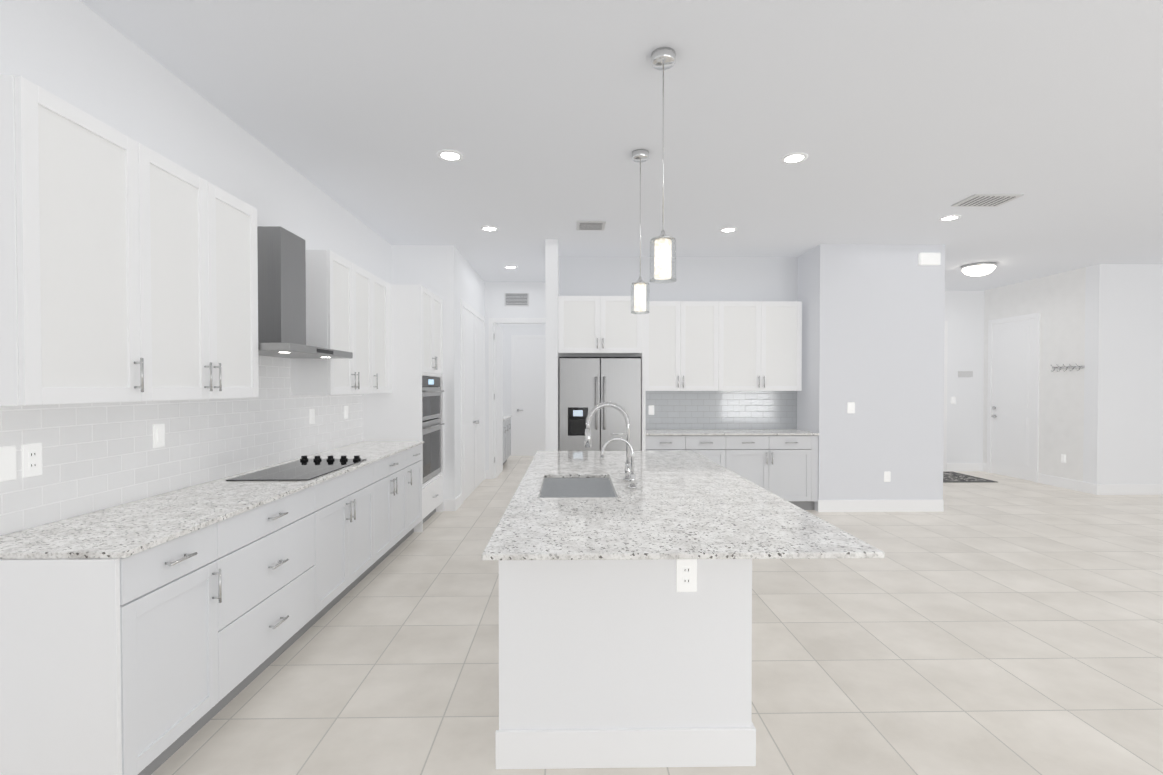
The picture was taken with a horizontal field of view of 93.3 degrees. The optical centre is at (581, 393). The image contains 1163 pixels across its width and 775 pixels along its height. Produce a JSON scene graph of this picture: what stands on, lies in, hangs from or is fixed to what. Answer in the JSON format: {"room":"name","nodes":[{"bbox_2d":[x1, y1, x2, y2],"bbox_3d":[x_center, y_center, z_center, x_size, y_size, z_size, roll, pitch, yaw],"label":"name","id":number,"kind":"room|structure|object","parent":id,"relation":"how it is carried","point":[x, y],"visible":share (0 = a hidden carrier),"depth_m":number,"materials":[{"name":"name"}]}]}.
{"room":"kitchen","nodes":[
{"label":"kitchen","id":0,"kind":"room"},
{"bbox_2d":[0,0,1162,535],"bbox_3d":[3.121,-0.156,4.662,11.150,3.100,14.200,0,1,-1],"label":"wall","id":1,"kind":"structure","parent":0,"point":[876,318],"depth_m":6.38,"materials":[{"name":"paint"}]},
{"bbox_2d":[0,75,159,405],"bbox_3d":[-1.978,-0.503,2.060,0.300,1.076,0.550,0,1,-1],"label":"upper cabinet","id":2,"kind":"object","parent":1,"relation":"attached to","point":[128,269],"depth_m":1.98,"materials":[{"name":"white wood"}]},
{"bbox_2d":[0,355,362,535],"bbox_3d":[-2.151,0.101,3.625,0.010,0.785,3.677,0,1,-1],"label":"backsplash","id":3,"kind":"structure","parent":1,"relation":"attached to","point":[97,456],"depth_m":2.72,"materials":[{"name":"white tile"}]},
{"bbox_2d":[0,446,15,481],"bbox_3d":[-2.114,0.256,2.009,0.005,0.125,0.085,0,1,-1],"label":"light switch","id":4,"kind":"object","parent":3,"relation":"attached to","point":[8,453],"depth_m":2.02,"materials":[{"name":"white plastic"}]},
{"bbox_2d":[22,443,41,477],"bbox_3d":[-2.115,0.254,2.114,0.007,0.125,0.075,0,1,-1],"label":"outlet","id":5,"kind":"object","parent":3,"relation":"attached to","point":[31,459],"depth_m":2.11,"materials":[{"name":"white plastic"}]},
{"bbox_2d":[153,424,164,447],"bbox_3d":[-2.126,0.210,2.763,0.009,0.115,0.072,0,1,-1],"label":"outlet","id":6,"kind":"object","parent":3,"relation":"attached to","point":[159,429],"depth_m":2.76,"materials":[{"name":"white plastic"}]},
{"bbox_2d":[310,409,313,423],"bbox_3d":[-2.156,0.178,4.392,0.007,0.115,0.072,0,1,-1],"label":"outlet","id":7,"kind":"object","parent":3,"relation":"attached to","point":[311,410],"depth_m":4.38,"materials":[{"name":"white plastic"}]},
{"bbox_2d":[344,406,347,418],"bbox_3d":[-2.167,0.169,5.052,0.009,0.115,0.072,0,1,-1],"label":"outlet","id":8,"kind":"object","parent":3,"relation":"attached to","point":[345,407],"depth_m":5.03,"materials":[{"name":"white plastic"}]},
{"bbox_2d":[156,152,258,400],"bbox_3d":[-1.989,-0.511,2.675,0.300,1.076,0.919,0,1,-1],"label":"upper cabinet","id":9,"kind":"object","parent":1,"relation":"attached to","point":[207,250],"depth_m":2.67,"materials":[{"name":"white wood"}]},
{"bbox_2d":[257,226,352,358],"bbox_3d":[-1.914,-0.653,3.600,0.460,0.797,0.910,0,1,-1],"label":"range hood","id":10,"kind":"object","parent":1,"relation":"attached to","point":[281,294],"visible":0.85,"depth_m":3.44,"materials":[{"name":"metal"}]},
{"bbox_2d":[290,250,375,394],"bbox_3d":[-2.022,-0.537,4.524,0.300,1.076,0.920,0,1,-1],"label":"upper cabinet","id":11,"kind":"object","parent":1,"relation":"attached to","point":[341,295],"depth_m":4.22,"materials":[{"name":"white wood"}]},
{"bbox_2d":[376,276,391,392],"bbox_3d":[-2.034,-0.546,5.161,0.300,1.076,0.592,0,1,-1],"label":"upper cabinet","id":12,"kind":"object","parent":1,"relation":"attached to","point":[383,289],"depth_m":5.25,"materials":[{"name":"white wood"}]},
{"bbox_2d":[460,299,484,503],"bbox_3d":[-1.475,0.085,7.674,0.064,2.535,1.830,0,1,-1],"label":"double door","id":13,"kind":"structure","parent":1,"relation":"in","point":[472,366],"depth_m":7.48,"materials":[{"name":"white wood"}]},
{"bbox_2d":[504,293,528,305],"bbox_3d":[-1.020,-1.486,8.633,0.380,0.200,0.013,0,1,-1],"label":"air vent","id":14,"kind":"object","parent":1,"relation":"in","point":[516,299],"visible":1,"depth_m":8.63,"materials":[{"name":"white metal"}]},
{"bbox_2d":[489,318,544,478],"bbox_3d":[-0.966,0.071,8.660,0.990,2.535,0.030,0,1,-1],"label":"door frame","id":15,"kind":"structure","parent":1,"relation":"attached to","point":[495,409],"depth_m":8.63,"materials":[{"name":"white wood"}]},
{"bbox_2d":[511,335,545,455],"bbox_3d":[-1.012,0.032,11.510,0.920,2.535,0.064,0,1,-1],"label":"back door","id":16,"kind":"structure","parent":1,"relation":"in","point":[528,425],"depth_m":11.53,"materials":[{"name":"white wood"}]},
{"bbox_2d":[646,301,725,390],"bbox_3d":[1.233,-0.583,6.797,0.969,1.085,0.328,0,1,-1],"label":"upper cabinet","id":17,"kind":"object","parent":1,"relation":"attached to","point":[723,345],"depth_m":6.64,"materials":[{"name":"white wood"}]},
{"bbox_2d":[646,391,796,428],"bbox_3d":[1.734,0.202,6.976,2.018,0.490,0.010,0,1,-1],"label":"backsplash","id":18,"kind":"structure","parent":1,"relation":"attached to","point":[725,409],"depth_m":6.97,"materials":[{"name":"white tile"}]},
{"bbox_2d":[649,405,653,414],"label":"outlet","id":19,"kind":"object","parent":18,"relation":"attached to","point":[651,407],"depth_m":6.95,"materials":[{"name":"white plastic"}]},
{"bbox_2d":[726,301,801,390],"bbox_3d":[2.135,-0.583,6.813,1.074,1.085,0.328,0,1,-1],"label":"upper cabinet","id":20,"kind":"object","parent":1,"relation":"attached to","point":[764,338],"depth_m":6.66,"materials":[{"name":"white wood"}]},
{"bbox_2d":[847,402,854,412],"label":"light switch","id":21,"kind":"object","parent":1,"relation":"attached to","point":[850,405],"depth_m":6.36,"materials":[{"name":"white plastic"}]},
{"bbox_2d":[884,472,889,481],"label":"outlet","id":22,"kind":"object","parent":1,"relation":"attached to","point":[886,474],"depth_m":6.38,"materials":[{"name":"white plastic"}]},
{"bbox_2d":[918,253,939,264],"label":"door chime","id":23,"kind":"object","parent":1,"relation":"attached to","point":[928,258],"depth_m":6.31,"materials":[{"name":"white plastic"}]},
{"bbox_2d":[943,321,947,470],"bbox_3d":[5.703,0.041,9.379,1.130,2.575,0.064,0,1,-1],"label":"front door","id":24,"kind":"structure","parent":1,"relation":"in","point":[945,396],"depth_m":9.40,"materials":[{"name":"white wood"}]},
{"bbox_2d":[958,371,972,376],"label":"outlet","id":25,"kind":"object","parent":1,"relation":"attached to","point":[960,373],"depth_m":9.41,"materials":[{"name":"white plastic"}]},
{"bbox_2d":[987,313,1039,482],"bbox_3d":[6.890,0.049,8.813,0.064,2.575,1.010,0,1,-1],"label":"door","id":26,"kind":"structure","parent":1,"relation":"in","point":[1013,400],"depth_m":8.76,"materials":[{"name":"white wood"}]},
{"bbox_2d":[1061,454,1065,462],"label":"outlet","id":27,"kind":"object","parent":1,"relation":"attached to","point":[1063,457],"depth_m":7.89,"materials":[{"name":"white plastic"}]},
{"bbox_2d":[1051,364,1083,371],"bbox_3d":[6.901,-0.374,7.827,0.078,0.108,0.500,0,1,-1],"label":"hook rail","id":28,"kind":"object","parent":1,"relation":"attached to","point":[1066,367],"visible":1,"depth_m":7.82,"materials":[{"name":"silver metal"}]},
{"bbox_2d":[80,0,1162,290],"bbox_3d":[3.096,-1.767,4.689,11.400,0.120,14.600,0,1,-1],"label":"ceiling","id":29,"kind":"structure","parent":0,"point":[904,122],"depth_m":3.35,"materials":[{"name":"paint"}]},
{"bbox_2d":[437,150,463,160],"bbox_3d":[-0.930,-1.690,3.898,0.183,0.010,0.183,1,1,44],"label":"recessed light","id":30,"kind":"object","parent":29,"relation":"in","point":[453,155],"depth_m":3.89,"materials":[{"name":"white plastic"}]},
{"bbox_2d":[481,226,498,230],"bbox_3d":[-0.954,-1.715,5.698,0.183,0.010,0.183,1,1,44],"label":"recessed light","id":31,"kind":"object","parent":29,"relation":"in","point":[486,228],"depth_m":5.68,"materials":[{"name":"white plastic"}]},
{"bbox_2d":[505,265,517,268],"bbox_3d":[-0.965,-1.741,7.538,0.183,0.010,0.183,1,1,44],"label":"recessed light","id":32,"kind":"object","parent":29,"relation":"in","point":[509,267],"depth_m":7.54,"materials":[{"name":"white plastic"}]},
{"bbox_2d":[576,221,605,230],"bbox_3d":[0.094,-1.712,5.587,0.290,0.013,0.300,0,1,-1],"label":"ceiling vent","id":33,"kind":"object","parent":29,"relation":"in","point":[581,225],"depth_m":5.56,"materials":[{"name":"white metal"}]},
{"bbox_2d":[631,149,649,313],"bbox_3d":[0.413,-1.133,3.860,0.134,1.124,0.134,0,1,-1],"label":"pendant light","id":34,"kind":"object","parent":29,"relation":"hanging from","point":[640,284],"visible":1,"depth_m":3.83,"materials":[{"name":"white glass"}]},
{"bbox_2d":[649,47,675,283],"bbox_3d":[0.405,-1.120,2.720,0.134,1.118,0.134,0,1,-1],"label":"pendant light","id":35,"kind":"object","parent":29,"relation":"hanging from","point":[663,58],"visible":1,"depth_m":2.69,"materials":[{"name":"white glass"}]},
{"bbox_2d":[719,227,736,232],"bbox_3d":[1.536,-1.716,5.742,0.183,0.010,0.183,1,1,44],"label":"recessed light","id":36,"kind":"object","parent":29,"relation":"in","point":[727,229],"depth_m":5.72,"materials":[{"name":"white plastic"}]},
{"bbox_2d":[781,152,807,163],"bbox_3d":[1.528,-1.691,3.942,0.183,0.010,0.183,1,1,44],"label":"recessed light","id":37,"kind":"object","parent":29,"relation":"in","point":[792,158],"depth_m":3.94,"materials":[{"name":"white plastic"}]},
{"bbox_2d":[939,215,960,220],"bbox_3d":[3.585,-1.710,5.339,0.183,0.010,0.183,1,1,44],"label":"recessed light","id":38,"kind":"object","parent":29,"relation":"in","point":[951,217],"depth_m":5.33,"materials":[{"name":"white plastic"}]},
{"bbox_2d":[961,262,996,275],"bbox_3d":[5.377,-1.672,7.432,0.400,0.144,0.400,0,1,-1],"label":"flush ceiling light","id":39,"kind":"object","parent":29,"relation":"attached to","point":[979,269],"visible":1,"depth_m":7.32,"materials":[{"name":"white glass"}]},
{"bbox_2d":[951,194,1023,206],"bbox_3d":[3.563,-1.702,4.828,0.420,0.013,0.300,0,1,-1],"label":"ceiling vent","id":40,"kind":"object","parent":29,"relation":"in","point":[985,200],"depth_m":4.81,"materials":[{"name":"white metal"}]},
{"bbox_2d":[151,456,1162,774],"bbox_3d":[3.096,1.443,4.734,11.400,0.100,14.600,0,1,-1],"label":"floor","id":41,"kind":"structure","parent":0,"point":[1003,626],"depth_m":2.95,"materials":[{"name":"tile"}]},
{"bbox_2d":[0,520,223,774],"bbox_3d":[-1.830,0.985,2.059,0.595,0.890,0.518,0,1,-1],"label":"base cabinet","id":42,"kind":"object","parent":41,"relation":"on","point":[149,661],"depth_m":1.81,"materials":[{"name":"grey wood"}]},
{"bbox_2d":[224,482,323,706],"bbox_3d":[-1.842,0.975,2.759,0.595,0.890,0.999,0,1,-1],"label":"base cabinet","id":43,"kind":"object","parent":41,"relation":"on","point":[274,550],"depth_m":2.73,"materials":[{"name":"grey wood"}]},
{"bbox_2d":[0,441,423,558],"bbox_3d":[-1.840,0.505,3.637,0.608,0.021,3.677,0,1,-1],"label":"countertop","id":44,"kind":"structure","parent":43,"relation":"on","point":[125,530],"depth_m":2.30,"materials":[{"name":"stone"}]},
{"bbox_2d":[226,455,366,480],"bbox_3d":[-1.821,0.474,3.617,0.470,0.039,0.910,0,1,-1],"label":"cooktop","id":45,"kind":"object","parent":44,"relation":"in","point":[304,468],"visible":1,"depth_m":3.55,"materials":[{"name":"black glass"}]},
{"bbox_2d":[324,460,379,614],"bbox_3d":[-1.859,0.962,3.703,0.595,0.890,1.010,0,1,-1],"label":"base cabinet","id":46,"kind":"object","parent":41,"relation":"on","point":[352,498],"depth_m":3.71,"materials":[{"name":"grey wood"}]},
{"bbox_2d":[380,448,411,562],"bbox_3d":[-1.875,0.950,4.563,0.595,0.890,0.949,0,1,-1],"label":"base cabinet","id":47,"kind":"object","parent":41,"relation":"on","point":[396,469],"depth_m":4.69,"materials":[{"name":"grey wood"}]},
{"bbox_2d":[363,285,443,531],"bbox_3d":[-1.882,0.141,5.929,0.630,2.470,0.915,0,1,-1],"label":"tall cabinet","id":48,"kind":"object","parent":41,"relation":"on","point":[417,341],"visible":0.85,"depth_m":5.47,"materials":[{"name":"white wood"}]},
{"bbox_2d":[422,376,444,482],"bbox_3d":[-1.619,0.361,5.937,0.113,1.102,0.825,0,1,-1],"label":"wall oven","id":49,"kind":"object","parent":48,"relation":"in","point":[431,426],"visible":0.79,"depth_m":5.91,"materials":[{"name":"grey metal"}]},
{"bbox_2d":[412,444,421,532],"bbox_3d":[-1.886,0.942,5.200,0.595,0.890,0.563,0,1,-1],"label":"base cabinet","id":50,"kind":"object","parent":41,"relation":"on","point":[417,450],"depth_m":5.32,"materials":[{"name":"grey wood"}]},
{"bbox_2d":[503,415,511,464],"bbox_3d":[-1.743,0.873,10.140,0.813,0.890,1.240,0,1,-1],"label":"laundry cabinet","id":51,"kind":"object","parent":41,"relation":"on","point":[506,436],"visible":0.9,"depth_m":10.10,"materials":[{"name":"white wood"}]},
{"bbox_2d":[559,357,640,450],"bbox_3d":[0.208,0.458,6.545,0.938,1.780,0.767,0,1,-1],"label":"refrigerator","id":52,"kind":"object","parent":41,"relation":"on","point":[587,385],"visible":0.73,"depth_m":6.23,"materials":[{"name":"grey metal"}]},
{"bbox_2d":[558,296,645,450],"bbox_3d":[0.227,0.122,6.591,1.000,2.490,0.724,0,1,-1],"label":"tall cabinet","id":53,"kind":"object","parent":41,"relation":"on","point":[600,326],"visible":0.9,"depth_m":6.26,"materials":[{"name":"white wood"}]},
{"bbox_2d":[495,559,755,768],"bbox_3d":[0.148,0.967,3.369,0.998,0.890,2.558,0,1,-1],"label":"kitchen island","id":54,"kind":"object","parent":41,"relation":"on","point":[625,663],"visible":0.67,"depth_m":2.10,"materials":[{"name":"paint"}]},
{"bbox_2d":[482,450,884,559],"bbox_3d":[0.311,0.510,3.225,1.322,0.021,2.870,0,1,-1],"label":"island countertop","id":55,"kind":"structure","parent":54,"relation":"on","point":[682,504],"depth_m":2.25,"materials":[{"name":"stone"}]},
{"bbox_2d":[539,478,616,497],"bbox_3d":[-0.022,0.637,3.046,0.439,0.224,0.744,0,1,-1],"label":"undermount sink","id":56,"kind":"object","parent":55,"relation":"in","point":[572,487],"visible":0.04,"depth_m":3.40,"materials":[{"name":"silver metal"}]},
{"bbox_2d":[584,402,630,480],"bbox_3d":[0.158,0.272,3.141,0.281,0.456,0.108,0,1,-1],"label":"faucet","id":57,"kind":"object","parent":55,"relation":"on","point":[588,442],"visible":1,"depth_m":3.15,"materials":[{"name":"silver metal"}]},
{"bbox_2d":[601,437,636,488],"bbox_3d":[0.201,0.367,2.923,0.191,0.271,0.075,0,1,-1],"label":"tap","id":58,"kind":"object","parent":55,"relation":"on","point":[632,481],"visible":1,"depth_m":2.93,"materials":[{"name":"silver metal"}]},
{"bbox_2d":[645,435,732,471],"bbox_3d":[1.230,0.921,6.673,1.000,0.890,0.618,0,1,-1],"label":"base cabinet","id":59,"kind":"object","parent":41,"relation":"on","point":[718,449],"depth_m":6.36,"materials":[{"name":"grey wood"}]},
{"bbox_2d":[733,435,817,509],"bbox_3d":[2.179,0.921,6.690,1.135,0.890,0.618,0,1,-1],"label":"base cabinet","id":60,"kind":"object","parent":41,"relation":"on","point":[785,467],"depth_m":6.39,"materials":[{"name":"grey wood"}]},
{"bbox_2d":[646,429,818,435],"bbox_3d":[1.739,0.463,6.657,2.020,0.021,0.631,0,1,-1],"label":"countertop","id":61,"kind":"structure","parent":60,"relation":"on","point":[724,432],"depth_m":6.49,"materials":[{"name":"stone"}]},
{"bbox_2d":[943,472,996,481],"bbox_3d":[5.748,1.330,8.830,1.150,0.011,1.000,0,1,-1],"label":"entry rug","id":62,"kind":"object","parent":41,"relation":"on","point":[953,477],"visible":0.38,"depth_m":8.62,"materials":[{"name":"grey fabric"}]}
]}

